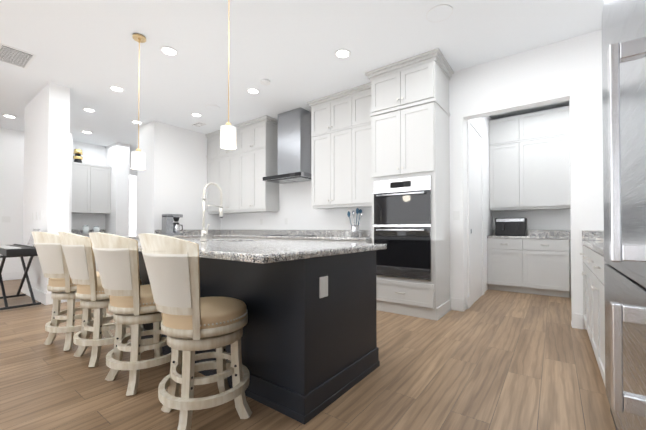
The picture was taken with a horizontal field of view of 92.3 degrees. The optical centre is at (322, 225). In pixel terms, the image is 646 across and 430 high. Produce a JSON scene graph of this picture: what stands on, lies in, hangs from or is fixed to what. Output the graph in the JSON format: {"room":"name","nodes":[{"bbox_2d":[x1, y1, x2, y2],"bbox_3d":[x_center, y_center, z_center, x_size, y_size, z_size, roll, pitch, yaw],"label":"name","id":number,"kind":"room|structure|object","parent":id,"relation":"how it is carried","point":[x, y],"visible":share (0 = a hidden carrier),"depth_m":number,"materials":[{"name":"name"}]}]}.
{"room":"kitchen","nodes":[
{"label":"kitchen","id":0,"kind":"room"},
{"bbox_2d":[20,82,69,293],"bbox_3d":[-4.289,-0.435,4.783,1.490,3.050,0.230,-1,-1,37],"label":"wall","id":1,"kind":"structure","parent":0,"point":[44,174],"depth_m":4.41,"materials":[{"name":"paint"}]},
{"bbox_2d":[1,119,583,328],"bbox_3d":[-3.332,-0.215,2.713,9.044,2.560,10.600,-1,-1,37],"label":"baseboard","id":2,"kind":"structure","parent":1,"relation":"attached to","point":[475,206],"depth_m":4.40,"materials":[{"name":"white paint"}]},
{"bbox_2d":[0,127,135,272],"bbox_3d":[-6.595,-0.420,6.023,0.150,3.050,12.000,-1,-1,37],"label":"wall","id":3,"kind":"structure","parent":0,"point":[11,141],"depth_m":6.33,"materials":[{"name":"paint"}]},
{"bbox_2d":[2,216,10,221],"label":"wall plates","id":4,"kind":"object","parent":3,"relation":"attached to","point":[4,218],"depth_m":6.21,"materials":[{"name":"white plastic"}]},
{"bbox_2d":[69,133,129,234],"bbox_3d":[-5.363,-0.408,7.006,0.650,3.050,1.550,-1,-1,37],"label":"wall","id":5,"kind":"structure","parent":0,"point":[118,163],"depth_m":7.32,"materials":[{"name":"paint"}]},
{"bbox_2d":[72,162,114,235],"bbox_3d":[-5.321,-0.132,7.077,0.622,2.500,0.820,-1,-1,37],"label":"tall cabinet","id":6,"kind":"object","parent":5,"relation":"attached to","point":[91,188],"visible":0.42,"depth_m":7.08,"materials":[{"name":"white paint"}]},
{"bbox_2d":[73,149,82,162],"bbox_3d":[-5.542,-1.544,7.022,0.180,0.320,0.180,-1,-1,37],"label":"decorative vase","id":7,"kind":"object","parent":6,"relation":"on","point":[77,157],"visible":0.9,"depth_m":6.97,"materials":[{"name":"gold plastic"}]},
{"bbox_2d":[83,225,88,233],"bbox_3d":[-5.322,0.103,6.963,0.109,0.195,0.109,0,-1,28],"label":"jar","id":8,"kind":"object","parent":6,"relation":"on","point":[86,229],"depth_m":6.93,"materials":[{"name":"clear glass"}]},
{"bbox_2d":[94,226,99,231],"bbox_3d":[-5.186,0.115,7.111,0.109,0.175,0.109,0,-1,28],"label":"jar","id":9,"kind":"object","parent":6,"relation":"on","point":[96,228],"depth_m":7.07,"materials":[{"name":"clear glass"}]},
{"bbox_2d":[129,175,135,234],"bbox_3d":[-6.383,-0.383,9.108,0.100,3.050,2.000,-1,-1,37],"label":"door","id":10,"kind":"structure","parent":0,"point":[132,205],"depth_m":9.65,"materials":[{"name":"white"}]},
{"bbox_2d":[136,121,219,234],"bbox_3d":[-2.989,-0.414,6.551,0.700,3.050,1.440,-1,-1,37],"label":"wall","id":11,"kind":"structure","parent":0,"point":[171,178],"depth_m":6.10,"materials":[{"name":"paint"}]},
{"bbox_2d":[137,219,150,224],"label":"wall plates","id":12,"kind":"object","parent":11,"relation":"attached to","point":[139,221],"depth_m":5.99,"materials":[{"name":"white plastic"}]},
{"bbox_2d":[155,230,194,233],"bbox_3d":[-2.881,0.141,6.080,0.022,0.099,0.804,-1,-1,37],"label":"backsplash","id":13,"kind":"structure","parent":11,"relation":"attached to","point":[156,231],"depth_m":6.21,"materials":[{"name":"grey stone"}]},
{"bbox_2d":[195,230,218,233],"bbox_3d":[-2.453,0.148,6.652,0.022,0.100,0.620,-1,-1,37],"label":"backsplash","id":14,"kind":"structure","parent":11,"relation":"attached to","point":[196,231],"depth_m":6.68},
{"bbox_2d":[0,0,604,150],"bbox_3d":[-3.990,-2.027,4.224,14.600,0.120,12.600,-1,-1,37],"label":"ceiling","id":15,"kind":"structure","parent":0,"point":[86,52],"depth_m":3.46,"materials":[{"name":"paint"}]},
{"bbox_2d":[0,43,35,68],"bbox_3d":[-3.555,-1.955,3.577,0.510,0.038,0.287,-1,-1,37],"label":"air vent","id":16,"kind":"object","parent":15,"relation":"in","point":[24,59],"depth_m":3.62,"materials":[{"name":"white metal"}]},
{"bbox_2d":[109,86,124,91],"bbox_3d":[-2.919,-1.945,4.393,0.189,0.038,0.182,-1,-1,37],"label":"recessed light","id":17,"kind":"object","parent":15,"relation":"in","point":[115,88],"depth_m":4.45,"materials":[{"name":"white"}]},
{"bbox_2d":[131,33,145,169],"bbox_3d":[-1.928,-1.282,3.250,0.128,1.386,0.128,-1,-1,37],"label":"pendant light","id":18,"kind":"object","parent":15,"relation":"hanging from","point":[138,158],"visible":1,"depth_m":3.22,"materials":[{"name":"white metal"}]},
{"bbox_2d":[160,46,177,55],"bbox_3d":[-1.717,-1.956,3.462,0.189,0.038,0.186,-1,-1,37],"label":"recessed light","id":19,"kind":"object","parent":15,"relation":"in","point":[166,50],"depth_m":3.52,"materials":[{"name":"white"}]},
{"bbox_2d":[191,122,206,126],"bbox_3d":[-2.357,-1.927,5.893,0.291,0.038,0.187,-1,-1,37],"label":"air vent","id":20,"kind":"object","parent":15,"relation":"in","point":[198,124],"depth_m":5.97,"materials":[{"name":"white metal"}]},
{"bbox_2d":[205,105,219,110],"bbox_3d":[-1.805,-1.937,5.074,0.239,0.038,0.225,-1,-1,37],"label":"recessed light","id":21,"kind":"object","parent":15,"relation":"in","point":[210,107],"depth_m":5.15,"materials":[{"name":"white"}]},
{"bbox_2d":[220,0,235,149],"bbox_3d":[-0.790,-1.315,2.602,0.128,1.336,0.128,-1,-1,37],"label":"pendant light","id":22,"kind":"object","parent":15,"relation":"hanging from","point":[228,135],"visible":1,"depth_m":2.56,"materials":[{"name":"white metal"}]},
{"bbox_2d":[246,88,259,93],"bbox_3d":[-1.005,-1.944,4.460,0.184,0.038,0.185,-1,-1,37],"label":"recessed light","id":23,"kind":"object","parent":15,"relation":"in","point":[250,90],"depth_m":4.54,"materials":[{"name":"white"}]},
{"bbox_2d":[261,79,269,85],"bbox_3d":[-0.777,-1.947,4.193,0.161,0.038,0.155,-1,-1,37],"label":"smoke detector","id":24,"kind":"object","parent":15,"relation":"in","point":[266,82],"depth_m":4.20,"materials":[{"name":"white plastic"}]},
{"bbox_2d":[335,49,350,58],"bbox_3d":[0.224,-1.956,3.513,0.178,0.038,0.189,-1,-1,37],"label":"recessed light","id":25,"kind":"object","parent":15,"relation":"in","point":[341,53],"depth_m":3.56,"materials":[{"name":"white"}]},
{"bbox_2d":[426,4,452,21],"bbox_3d":[1.071,-1.964,2.856,0.228,0.038,0.237,-1,-1,37],"label":"ceiling speaker","id":26,"kind":"object","parent":15,"relation":"in","point":[439,13],"depth_m":2.90,"materials":[{"name":"white plastic"}]},
{"bbox_2d":[0,279,615,429],"bbox_3d":[-3.990,1.143,4.186,14.600,0.120,12.600,-1,-1,37],"label":"floor","id":27,"kind":"structure","parent":0,"point":[489,359],"depth_m":2.08,"materials":[{"name":"brown wood"}]},
{"bbox_2d":[0,229,40,309],"bbox_3d":[-4.309,0.561,4.293,1.470,1.019,0.440,-1,-1,37],"label":"keyboard stand","id":28,"kind":"object","parent":27,"relation":"on","point":[19,250],"visible":0.85,"depth_m":4.08,"materials":[{"name":"black metal"}]},
{"bbox_2d":[31,231,112,350],"bbox_3d":[-2.254,0.567,2.811,0.510,1.022,0.571,-1,-1,37],"label":"stool","id":29,"kind":"object","parent":27,"relation":"on","point":[54,266],"visible":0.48,"depth_m":2.64,"materials":[{"name":"beige wood"}]},
{"bbox_2d":[58,232,143,366],"bbox_3d":[-1.792,0.564,2.530,0.506,1.022,0.571,-1,-1,37],"label":"stool","id":30,"kind":"object","parent":27,"relation":"on","point":[80,261],"visible":0.6,"depth_m":2.34,"materials":[{"name":"beige wood"}]},
{"bbox_2d":[75,238,139,301],"bbox_3d":[-3.346,0.654,4.934,0.635,0.875,1.120,-1,-1,37],"label":"base cabinet","id":31,"kind":"object","parent":27,"relation":"on","point":[76,300],"depth_m":4.50,"materials":[{"name":"white paint"}]},
{"bbox_2d":[85,234,212,237],"bbox_3d":[-3.157,0.202,5.444,0.945,0.040,2.154,-1,-1,37],"label":"countertop","id":32,"kind":"structure","parent":31,"relation":"on","point":[184,235],"depth_m":5.52,"materials":[{"name":"grey stone"}]},
{"bbox_2d":[161,214,182,234],"bbox_3d":[-2.775,-0.007,5.762,0.200,0.385,0.358,-1,-1,37],"label":"coffee maker","id":33,"kind":"object","parent":32,"relation":"on","point":[169,227],"visible":0.98,"depth_m":5.65,"materials":[{"name":"silver metal"}]},
{"bbox_2d":[89,232,171,395],"bbox_3d":[-1.244,0.559,2.121,0.506,1.022,0.571,-1,-1,37],"label":"stool","id":34,"kind":"object","parent":27,"relation":"on","point":[132,303],"visible":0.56,"depth_m":1.95,"materials":[{"name":"beige wood"}]},
{"bbox_2d":[138,233,251,429],"bbox_3d":[-0.688,0.553,1.707,0.507,1.022,0.573,-1,-1,37],"label":"stool","id":35,"kind":"object","parent":27,"relation":"on","point":[192,321],"visible":1,"depth_m":1.54,"materials":[{"name":"beige wood"}]},
{"bbox_2d":[180,238,212,239],"bbox_3d":[-2.739,0.664,5.748,0.635,0.875,1.152,-1,-1,37],"label":"base cabinet","id":36,"kind":"object","parent":27,"relation":"on","point":[180,238],"depth_m":5.67,"materials":[{"name":"white paint"}]},
{"bbox_2d":[138,251,379,424],"bbox_3d":[-0.667,0.626,2.618,2.086,0.876,0.888,-1,-1,37],"label":"kitchen island","id":37,"kind":"object","parent":27,"relation":"on","point":[309,350],"depth_m":1.86,"materials":[{"name":"black wood"}]},
{"bbox_2d":[138,239,385,262],"bbox_3d":[-0.734,0.167,2.542,2.120,0.040,1.280,-1,-1,37],"label":"island countertop","id":38,"kind":"structure","parent":37,"relation":"on","point":[252,251],"depth_m":1.85,"materials":[{"name":"grey stone"}]},
{"bbox_2d":[200,182,223,240],"bbox_3d":[-1.053,-0.132,2.997,0.112,0.568,0.247,-1,-1,37],"label":"faucet","id":39,"kind":"object","parent":38,"relation":"on","point":[204,233],"visible":1,"depth_m":2.93,"materials":[{"name":"silver metal"}]},
{"bbox_2d":[259,238,298,240],"bbox_3d":[-0.580,0.658,5.251,1.021,0.875,0.616,-1,-1,37],"label":"base cabinet","id":40,"kind":"object","parent":27,"relation":"on","point":[280,239],"depth_m":4.92,"materials":[{"name":"white paint"}]},
{"bbox_2d":[299,238,314,241],"bbox_3d":[-0.099,0.654,4.893,0.419,0.875,0.616,-1,-1,37],"label":"base cabinet","id":41,"kind":"object","parent":27,"relation":"on","point":[300,239],"depth_m":4.61,"materials":[{"name":"white paint"}]},
{"bbox_2d":[315,238,342,241],"bbox_3d":[0.201,0.651,4.668,0.571,0.875,0.616,-1,-1,37],"label":"base cabinet","id":42,"kind":"object","parent":27,"relation":"on","point":[316,239],"depth_m":4.38,"materials":[{"name":"white paint"}]},
{"bbox_2d":[343,238,371,242],"bbox_3d":[0.539,0.648,4.417,0.510,0.875,0.616,-1,-1,37],"label":"base cabinet","id":43,"kind":"object","parent":27,"relation":"on","point":[345,240],"depth_m":4.11,"materials":[{"name":"white paint"}]},
{"bbox_2d":[208,234,342,237],"bbox_3d":[-0.861,0.203,5.463,3.997,0.040,0.621,-1,-1,37],"label":"countertop","id":44,"kind":"structure","parent":43,"relation":"on","point":[214,235],"depth_m":5.31,"materials":[{"name":"grey stone"}]},
{"bbox_2d":[260,235,316,235],"bbox_3d":[-0.585,0.175,5.250,0.920,0.010,0.460,-1,-1,37],"label":"cooktop","id":45,"kind":"object","parent":44,"relation":"in","point":[288,235],"visible":1,"depth_m":5.03,"materials":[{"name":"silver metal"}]},
{"bbox_2d":[347,208,362,236],"bbox_3d":[0.473,-0.040,4.638,0.258,0.425,0.118,-1,-1,37],"label":"utensil crock","id":46,"kind":"object","parent":44,"relation":"on","point":[354,230],"visible":1,"depth_m":4.59,"materials":[{"name":"silver metal"}]},
{"bbox_2d":[365,48,453,320],"bbox_3d":[1.103,-0.443,3.968,0.930,3.046,0.683,-1,-1,37],"label":"tall cabinet","id":47,"kind":"object","parent":27,"relation":"on","point":[410,153],"visible":0.96,"depth_m":3.72,"materials":[{"name":"white paint"}]},
{"bbox_2d":[487,106,570,297],"bbox_3d":[3.667,-0.383,4.944,1.804,2.950,0.651,-1,-1,37],"label":"tall cabinet","id":48,"kind":"object","parent":27,"relation":"on","point":[529,161],"visible":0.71,"depth_m":5.04,"materials":[{"name":"white paint"}]},
{"bbox_2d":[495,217,526,235],"bbox_3d":[3.175,0.029,5.242,0.440,0.300,0.400,-1,-1,37],"label":"microwave","id":49,"kind":"object","parent":48,"relation":"on","point":[510,226],"visible":1,"depth_m":5.11,"materials":[{"name":"black plastic"}]},
{"bbox_2d":[580,243,587,331],"bbox_3d":[2.666,0.626,2.631,0.658,0.875,0.936,-1,-1,37],"label":"base cabinet","id":50,"kind":"object","parent":27,"relation":"on","point":[585,245],"depth_m":2.92,"materials":[{"name":"white paint"}]},
{"bbox_2d":[588,247,605,384],"bbox_3d":[2.178,0.618,1.977,0.658,0.875,0.936,-1,-1,37],"label":"base cabinet","id":51,"kind":"object","parent":27,"relation":"on","point":[593,284],"depth_m":2.13,"materials":[{"name":"white paint"}]},
{"bbox_2d":[582,239,603,250],"bbox_3d":[2.420,0.165,2.311,0.662,0.040,1.752,-1,-1,37],"label":"countertop","id":52,"kind":"structure","parent":51,"relation":"on","point":[598,243],"depth_m":2.55,"materials":[{"name":"grey stone"}]},
{"bbox_2d":[601,0,645,429],"bbox_3d":[1.257,-0.098,0.826,0.747,2.280,1.965,-1,-1,37],"label":"fridge","id":53,"kind":"object","parent":27,"relation":"on","point":[623,23],"visible":1,"depth_m":1.06,"materials":[{"name":"silver metal"}]},
{"bbox_2d":[220,29,603,328],"bbox_3d":[-0.622,-0.423,5.778,9.660,3.050,0.150,-1,-1,37],"label":"wall","id":54,"kind":"structure","parent":0,"point":[570,69],"depth_m":3.67,"materials":[{"name":"paint"}]},
{"bbox_2d":[207,134,218,213],"bbox_3d":[-2.211,-1.075,6.657,0.423,1.595,0.346,-1,-1,37],"label":"upper cabinet","id":55,"kind":"object","parent":54,"relation":"attached to","point":[213,142],"depth_m":6.53,"materials":[{"name":"white paint"}]},
{"bbox_2d":[219,126,250,213],"bbox_3d":[-1.798,-1.079,6.349,0.847,1.595,0.346,-1,-1,37],"label":"upper cabinet","id":56,"kind":"object","parent":54,"relation":"attached to","point":[230,161],"depth_m":6.13,"materials":[{"name":"white paint"}]},
{"bbox_2d":[243,118,278,209],"bbox_3d":[-1.239,-1.084,5.933,0.787,1.595,0.346,-1,-1,37],"label":"upper cabinet","id":57,"kind":"object","parent":54,"relation":"attached to","point":[260,139],"depth_m":5.72,"materials":[{"name":"white paint"}]},
{"bbox_2d":[263,107,310,183],"bbox_3d":[-0.546,-1.353,5.321,0.880,1.193,0.503,-1,-1,37],"label":"range hood","id":58,"kind":"object","parent":54,"relation":"attached to","point":[294,145],"visible":0.88,"depth_m":5.26,"materials":[{"name":"silver metal"}]},
{"bbox_2d":[219,230,371,237],"bbox_3d":[-0.672,0.136,5.698,3.975,0.100,0.021,-1,-1,37],"label":"backsplash","id":59,"kind":"structure","parent":54,"relation":"attached to","point":[346,233],"depth_m":5.44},
{"bbox_2d":[311,90,354,208],"bbox_3d":[0.243,-1.097,4.827,0.814,1.595,0.346,-1,-1,37],"label":"upper cabinet","id":60,"kind":"object","parent":54,"relation":"attached to","point":[341,176],"depth_m":4.68,"materials":[{"name":"white paint"}]},
{"bbox_2d":[355,86,371,205],"bbox_3d":[0.648,-1.101,4.525,0.437,1.595,0.346,-1,-1,37],"label":"upper cabinet","id":61,"kind":"object","parent":54,"relation":"attached to","point":[363,177],"depth_m":4.38,"materials":[{"name":"white paint"}]},
{"bbox_2d":[582,231,603,238],"bbox_3d":[2.928,0.104,3.012,0.639,0.099,0.022,-1,-1,37],"label":"backsplash","id":62,"kind":"structure","parent":54,"relation":"attached to","point":[585,234],"depth_m":3.14,"materials":[{"name":"grey stone"}]}
]}

